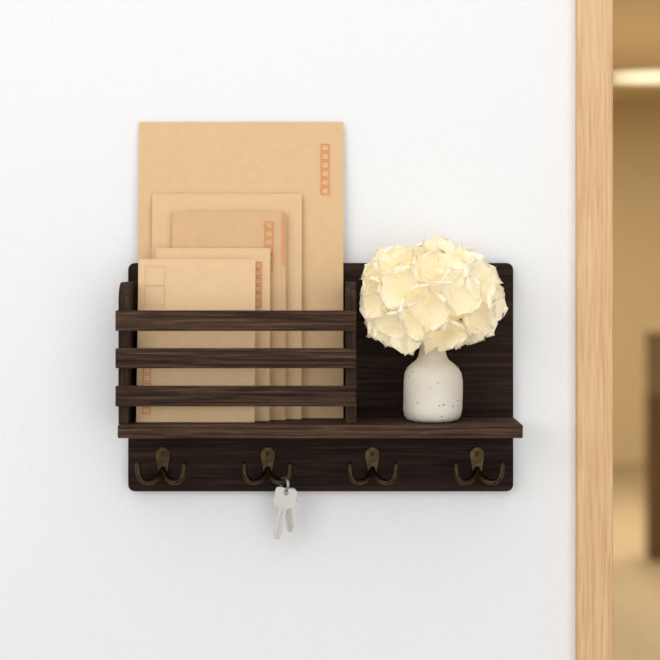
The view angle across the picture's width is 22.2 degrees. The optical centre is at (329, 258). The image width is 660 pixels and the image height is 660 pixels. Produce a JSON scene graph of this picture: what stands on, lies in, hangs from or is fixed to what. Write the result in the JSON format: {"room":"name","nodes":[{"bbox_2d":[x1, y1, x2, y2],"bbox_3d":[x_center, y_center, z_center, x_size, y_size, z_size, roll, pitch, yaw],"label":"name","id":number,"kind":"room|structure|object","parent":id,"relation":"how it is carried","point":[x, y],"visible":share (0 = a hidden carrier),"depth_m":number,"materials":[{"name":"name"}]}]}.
{"room":"home entryway","nodes":[
{"label":"home entryway","id":0,"kind":"room"},
{"bbox_2d":[0,0,574,659],"bbox_3d":[0.800,0.150,1.810,6.800,2.600,0.120,0,0,0],"label":"wall","id":1,"kind":"structure","parent":0,"point":[457,117],"depth_m":1.75,"materials":[{"name":"white paint"}]},
{"bbox_2d":[115,263,522,490],"bbox_3d":[-0.011,0.122,1.705,0.402,0.236,0.090,0,0,0],"label":"mail organizer","id":2,"kind":"object","parent":1,"relation":"attached to","point":[374,446],"visible":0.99,"depth_m":1.74,"materials":[{"name":"brown wood"}]},
{"bbox_2d":[136,259,255,421],"bbox_3d":[-0.135,0.082,1.695,0.118,0.163,0.024,0,0,0],"label":"manila envelope","id":3,"kind":"object","parent":2,"relation":"on","point":[163,284],"visible":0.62,"depth_m":1.70,"materials":[{"name":"paper"}]},
{"bbox_2d":[156,248,269,420],"bbox_3d":[-0.119,0.076,1.707,0.116,0.174,0.022,0,0,0],"label":"manila envelope","id":4,"kind":"object","parent":2,"relation":"on","point":[262,255],"visible":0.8,"depth_m":1.71,"materials":[{"name":"paper"}]},
{"bbox_2d":[152,194,301,418],"bbox_3d":[-0.106,0.048,1.726,0.154,0.230,0.020,0,0,0],"label":"manila envelope","id":5,"kind":"object","parent":2,"relation":"on","point":[163,205],"visible":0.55,"depth_m":1.73,"materials":[{"name":"paper"}]},
{"bbox_2d":[172,211,285,419],"bbox_3d":[-0.103,0.057,1.717,0.116,0.212,0.020,0,0,0],"label":"manila envelope","id":6,"kind":"object","parent":2,"relation":"on","point":[190,229],"visible":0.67,"depth_m":1.72,"materials":[{"name":"paper"}]},
{"bbox_2d":[138,122,342,417],"bbox_3d":[-0.092,0.011,1.736,0.211,0.305,0.019,0,0,0],"label":"manila envelope","id":7,"kind":"object","parent":2,"relation":"in","point":[304,158],"visible":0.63,"depth_m":1.74,"materials":[{"name":"paper"}]},
{"bbox_2d":[273,476,296,539],"bbox_3d":[-0.046,0.254,1.718,0.024,0.064,0.012,0,0,17],"label":"keys","id":8,"kind":"object","parent":2,"relation":"hanging from","point":[285,502],"visible":1,"depth_m":1.72,"materials":[{"name":"silver metal"}]},
{"bbox_2d":[403,342,462,422],"bbox_3d":[0.104,0.117,1.698,0.060,0.092,0.060,0,0,0],"label":"bud vase","id":9,"kind":"object","parent":2,"relation":"on","point":[433,384],"visible":0.77,"depth_m":1.68,"materials":[{"name":"white ceramic"}]},
{"bbox_2d":[359,234,507,354],"bbox_3d":[0.104,0.062,1.683,0.151,0.175,0.103,0,0,0],"label":"flower","id":10,"kind":"object","parent":9,"relation":"in","point":[426,287],"visible":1,"depth_m":1.66,"materials":[{"name":"beige plant"}]},
{"bbox_2d":[575,0,612,659],"bbox_3d":[0.274,0.372,1.810,0.037,2.157,0.148,0,0,0],"label":"trim","id":11,"kind":"structure","parent":1,"relation":"attached to","point":[593,18],"depth_m":1.74,"materials":[{"name":"brown wood"}]},
{"bbox_2d":[613,97,659,462],"bbox_3d":[0.800,0.150,12.010,6.800,2.600,0.120,0,0,0],"label":"wall","id":12,"kind":"structure","parent":0,"point":[636,120],"depth_m":11.95,"materials":[{"name":"beige paint"}]},
{"bbox_2d":[613,463,659,659],"bbox_3d":[0.800,1.475,6.940,7.040,0.050,10.260,0,0,0],"label":"floor","id":13,"kind":"structure","parent":0,"point":[636,578],"depth_m":7.67,"materials":[{"name":"brown wood"}]},
{"bbox_2d":[645,329,659,559],"bbox_3d":[2.134,0.896,8.150,1.200,1.108,0.100,0,0,0],"label":"wall","id":14,"kind":"structure","parent":13,"relation":"on","point":[652,336],"depth_m":8.10,"materials":[{"name":"brown wood"}]},
{"bbox_2d":[613,0,659,96],"bbox_3d":[0.800,-1.175,6.940,7.040,0.050,10.260,0,0,0],"label":"ceiling","id":15,"kind":"structure","parent":0,"point":[636,23],"depth_m":8.90,"materials":[{"name":"beige paint"}]},
{"bbox_2d":[613,67,659,82],"bbox_3d":[1.976,-1.132,10.400,0.610,0.036,0.610,0,0,0],"label":"recessed light","id":16,"kind":"object","parent":15,"relation":"in","point":[647,74],"visible":0.78,"depth_m":10.29,"materials":[{"name":"beige"}]}
]}

